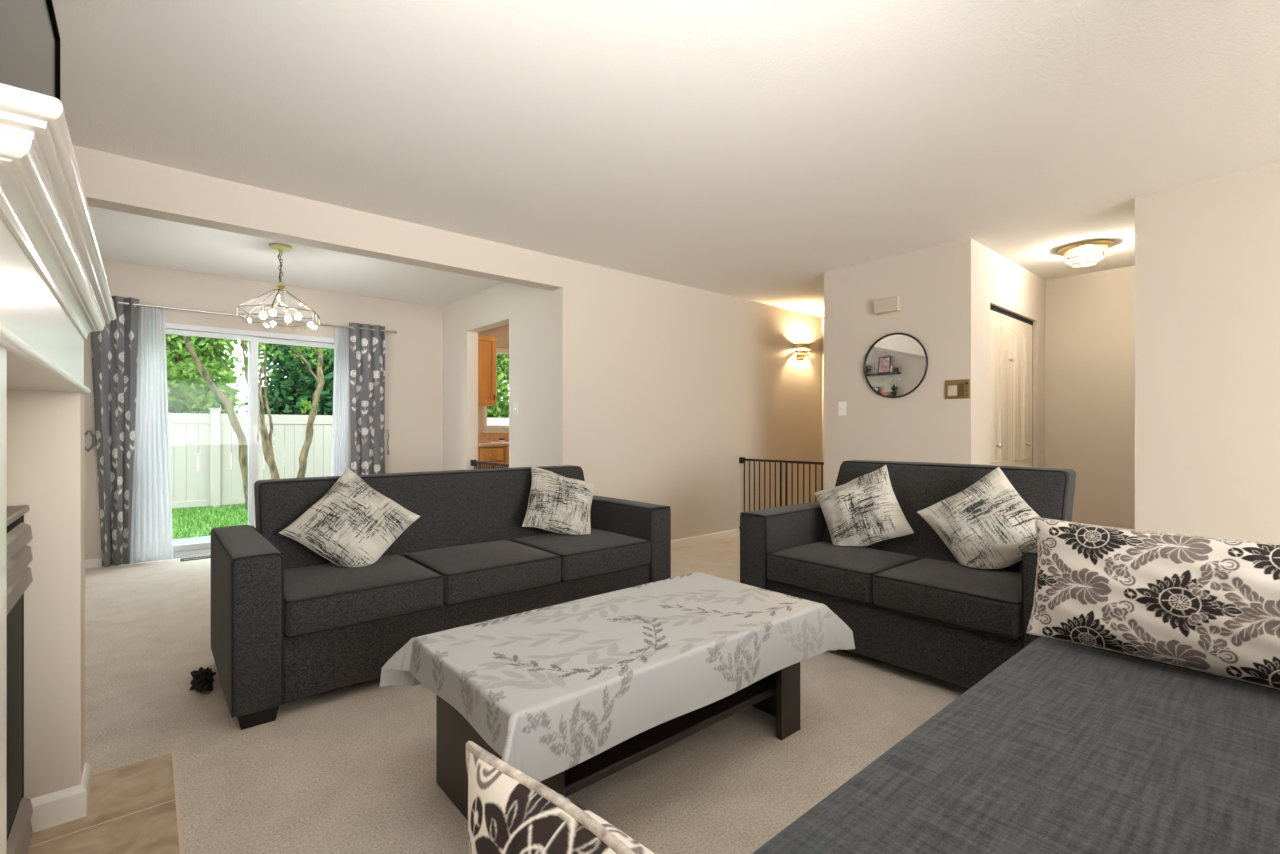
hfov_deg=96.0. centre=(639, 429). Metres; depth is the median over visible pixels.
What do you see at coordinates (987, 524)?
throw pillow
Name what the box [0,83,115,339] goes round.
shelf
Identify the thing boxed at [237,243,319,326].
chandelier
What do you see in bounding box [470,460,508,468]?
safety gate
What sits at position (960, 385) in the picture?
grille
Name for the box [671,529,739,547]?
baseboard
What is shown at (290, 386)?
tree
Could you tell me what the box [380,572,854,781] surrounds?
tablecloth
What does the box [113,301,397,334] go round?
curtain rod
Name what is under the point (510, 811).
lumbar cushion
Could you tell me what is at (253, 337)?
door
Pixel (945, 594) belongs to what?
seat cushion
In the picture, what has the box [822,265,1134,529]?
wall
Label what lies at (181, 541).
patio
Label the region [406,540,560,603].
seat cushion
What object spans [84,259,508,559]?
wall
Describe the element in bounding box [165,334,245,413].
tree
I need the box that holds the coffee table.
[436,662,799,820]
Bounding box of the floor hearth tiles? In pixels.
[27,753,179,853]
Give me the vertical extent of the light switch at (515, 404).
0.116 m
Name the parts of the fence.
rail, board panel, rail, post, rail, rail, board panel, rail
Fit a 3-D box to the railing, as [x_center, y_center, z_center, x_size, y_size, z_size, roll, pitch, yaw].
[1.396,0.683,5.528,0.052,0.802,1.099,0,0,-41]
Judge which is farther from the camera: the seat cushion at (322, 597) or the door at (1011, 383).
the door at (1011, 383)
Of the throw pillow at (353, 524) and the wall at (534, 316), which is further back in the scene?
the wall at (534, 316)
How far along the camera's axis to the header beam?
3.34 m
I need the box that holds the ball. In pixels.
[190,667,216,692]
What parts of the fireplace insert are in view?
glass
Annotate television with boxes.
[0,0,59,99]
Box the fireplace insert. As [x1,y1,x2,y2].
[7,505,32,853]
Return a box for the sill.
[130,553,210,563]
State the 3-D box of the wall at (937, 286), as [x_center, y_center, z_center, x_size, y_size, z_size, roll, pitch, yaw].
[2.627,-0.136,5.090,1.749,2.440,1.165,0,0,-41]
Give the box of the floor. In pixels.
[29,535,968,853]
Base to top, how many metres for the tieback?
0.184 m
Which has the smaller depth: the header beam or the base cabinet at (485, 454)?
the header beam
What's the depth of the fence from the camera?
9.23 m
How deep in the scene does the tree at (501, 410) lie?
13.71 m
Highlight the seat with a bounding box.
[752,637,1279,853]
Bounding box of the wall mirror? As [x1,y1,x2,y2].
[863,332,927,397]
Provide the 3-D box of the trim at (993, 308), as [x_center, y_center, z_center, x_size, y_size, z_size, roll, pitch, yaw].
[3.014,0.064,4.741,1.150,2.040,0.070,0,0,-41]
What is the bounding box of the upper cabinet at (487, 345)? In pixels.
[478,335,496,405]
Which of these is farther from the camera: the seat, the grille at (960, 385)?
the grille at (960, 385)
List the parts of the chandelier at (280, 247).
came frame, chain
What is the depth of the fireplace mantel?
1.51 m
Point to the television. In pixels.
(29, 32)
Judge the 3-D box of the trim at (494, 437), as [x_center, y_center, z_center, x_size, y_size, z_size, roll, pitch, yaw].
[-1.290,0.089,7.122,2.080,0.100,0.012,0,0,-41]
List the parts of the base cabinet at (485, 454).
drawer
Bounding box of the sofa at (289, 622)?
[211,465,670,729]
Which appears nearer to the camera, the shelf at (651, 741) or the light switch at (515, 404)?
the shelf at (651, 741)
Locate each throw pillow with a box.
[279,468,419,566]
[522,466,594,534]
[814,465,913,545]
[917,467,1040,568]
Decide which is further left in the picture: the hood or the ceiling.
the hood
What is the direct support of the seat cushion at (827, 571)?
on the loveseat at (907, 602)
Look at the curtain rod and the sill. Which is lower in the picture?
the sill
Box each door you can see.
[130,320,350,561]
[990,310,1032,466]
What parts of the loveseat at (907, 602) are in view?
arm, backrest, arm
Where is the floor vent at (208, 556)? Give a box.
[180,555,210,560]
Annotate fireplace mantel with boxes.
[0,83,115,853]
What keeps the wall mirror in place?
attached to the wall at (937, 286)
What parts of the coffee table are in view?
panel, panel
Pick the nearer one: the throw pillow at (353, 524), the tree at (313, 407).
the throw pillow at (353, 524)
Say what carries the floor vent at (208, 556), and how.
in the floor
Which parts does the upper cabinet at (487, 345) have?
cabinet door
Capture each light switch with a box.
[514,403,517,415]
[838,402,845,415]
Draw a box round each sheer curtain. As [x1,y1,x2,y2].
[132,306,172,562]
[331,327,349,475]
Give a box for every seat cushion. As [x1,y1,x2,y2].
[284,555,442,635]
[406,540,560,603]
[512,528,649,579]
[767,541,916,601]
[873,558,1021,636]
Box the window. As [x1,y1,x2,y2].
[482,347,508,432]
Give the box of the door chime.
[874,296,901,314]
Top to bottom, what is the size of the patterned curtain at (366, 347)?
2.128 m
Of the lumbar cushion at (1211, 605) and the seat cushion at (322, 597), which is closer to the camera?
the lumbar cushion at (1211, 605)
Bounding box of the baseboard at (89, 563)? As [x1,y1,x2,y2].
[85,558,121,568]
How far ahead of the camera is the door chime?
4.49 m
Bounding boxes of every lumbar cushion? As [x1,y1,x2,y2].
[466,741,654,853]
[1026,517,1279,689]
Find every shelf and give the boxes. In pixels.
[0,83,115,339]
[564,673,775,796]
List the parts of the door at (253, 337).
sliding sash, handle, fixed sash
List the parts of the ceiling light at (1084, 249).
came frame, bulb, plate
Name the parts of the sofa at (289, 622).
arm, backrest, arm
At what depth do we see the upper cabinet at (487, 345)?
6.36 m
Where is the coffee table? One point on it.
(777, 694)
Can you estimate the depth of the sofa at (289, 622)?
2.64 m
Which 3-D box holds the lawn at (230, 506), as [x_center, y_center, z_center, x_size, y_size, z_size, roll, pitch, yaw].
[-6.653,1.354,13.893,24.000,0.260,14.250,0,0,-41]
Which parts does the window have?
sill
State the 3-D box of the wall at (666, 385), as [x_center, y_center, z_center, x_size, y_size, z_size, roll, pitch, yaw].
[0.745,-0.136,5.795,3.688,2.440,0.150,0,0,-41]
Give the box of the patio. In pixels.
[173,536,210,544]
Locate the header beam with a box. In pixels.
[73,145,562,290]
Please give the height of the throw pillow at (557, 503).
0.396 m
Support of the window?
in the wall at (414, 354)
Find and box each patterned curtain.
[91,296,138,566]
[349,322,384,474]
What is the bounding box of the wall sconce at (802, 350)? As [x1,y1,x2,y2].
[794,343,810,358]
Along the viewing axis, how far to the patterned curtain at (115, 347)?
4.55 m
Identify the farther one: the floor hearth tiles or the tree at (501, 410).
the tree at (501, 410)
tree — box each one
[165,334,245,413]
[166,336,283,478]
[182,335,247,509]
[244,343,333,414]
[286,345,333,477]
[487,353,508,417]
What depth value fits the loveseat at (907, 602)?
2.63 m
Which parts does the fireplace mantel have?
lip moulding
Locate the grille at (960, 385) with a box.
[958,383,963,395]
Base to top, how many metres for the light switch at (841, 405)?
0.116 m
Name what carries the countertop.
on the base cabinet at (485, 454)
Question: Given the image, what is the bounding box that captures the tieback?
[85,429,95,451]
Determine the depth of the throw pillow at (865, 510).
3.06 m
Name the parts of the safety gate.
rail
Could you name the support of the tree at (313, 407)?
on the lawn at (230, 506)
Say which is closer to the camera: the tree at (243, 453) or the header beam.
the header beam
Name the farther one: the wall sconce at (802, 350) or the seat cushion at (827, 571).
the wall sconce at (802, 350)
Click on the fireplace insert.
(19, 534)
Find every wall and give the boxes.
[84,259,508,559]
[443,282,562,470]
[563,258,821,539]
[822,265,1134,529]
[824,238,1044,489]
[1135,163,1279,542]
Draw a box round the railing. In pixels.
[739,457,823,528]
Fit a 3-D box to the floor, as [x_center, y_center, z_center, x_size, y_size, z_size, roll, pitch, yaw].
[1.619,1.118,2.477,6.883,0.092,10.850,0,0,-41]
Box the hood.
[7,505,28,525]
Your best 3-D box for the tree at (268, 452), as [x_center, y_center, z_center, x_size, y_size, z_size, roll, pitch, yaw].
[-5.686,-1.171,7.222,2.188,4.841,1.981,0,0,-41]
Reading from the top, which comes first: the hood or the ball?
the hood
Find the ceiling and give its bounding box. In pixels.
[52,0,1279,316]
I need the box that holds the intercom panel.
[945,379,969,398]
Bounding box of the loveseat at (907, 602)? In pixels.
[740,460,1075,688]
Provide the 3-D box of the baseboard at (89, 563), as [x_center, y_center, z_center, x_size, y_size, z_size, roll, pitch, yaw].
[-4.306,1.050,4.533,0.370,0.068,0.012,0,0,-41]
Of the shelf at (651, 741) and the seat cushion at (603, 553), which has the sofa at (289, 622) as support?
the seat cushion at (603, 553)
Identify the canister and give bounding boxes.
[499,438,504,442]
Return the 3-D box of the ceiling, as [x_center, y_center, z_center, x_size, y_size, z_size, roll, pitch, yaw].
[1.594,-1.416,2.521,6.903,0.120,11.050,0,0,-41]
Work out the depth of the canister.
6.34 m
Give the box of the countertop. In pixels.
[478,442,508,446]
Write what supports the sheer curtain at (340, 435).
hanging from the curtain rod
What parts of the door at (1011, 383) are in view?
moulded panel, moulded panel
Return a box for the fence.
[168,408,508,508]
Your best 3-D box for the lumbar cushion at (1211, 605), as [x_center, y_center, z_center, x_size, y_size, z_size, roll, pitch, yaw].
[1.423,0.449,1.551,0.188,0.346,0.638,0,0,-36]
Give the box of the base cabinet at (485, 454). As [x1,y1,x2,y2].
[478,446,508,468]
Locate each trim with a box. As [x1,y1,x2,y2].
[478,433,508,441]
[990,305,1032,325]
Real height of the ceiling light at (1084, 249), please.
0.130 m
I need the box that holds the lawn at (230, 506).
[172,504,247,538]
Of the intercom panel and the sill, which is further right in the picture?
the intercom panel
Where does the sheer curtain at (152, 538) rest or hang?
hanging from the curtain rod
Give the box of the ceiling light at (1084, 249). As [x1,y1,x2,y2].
[1057,239,1114,266]
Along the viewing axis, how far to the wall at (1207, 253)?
3.12 m

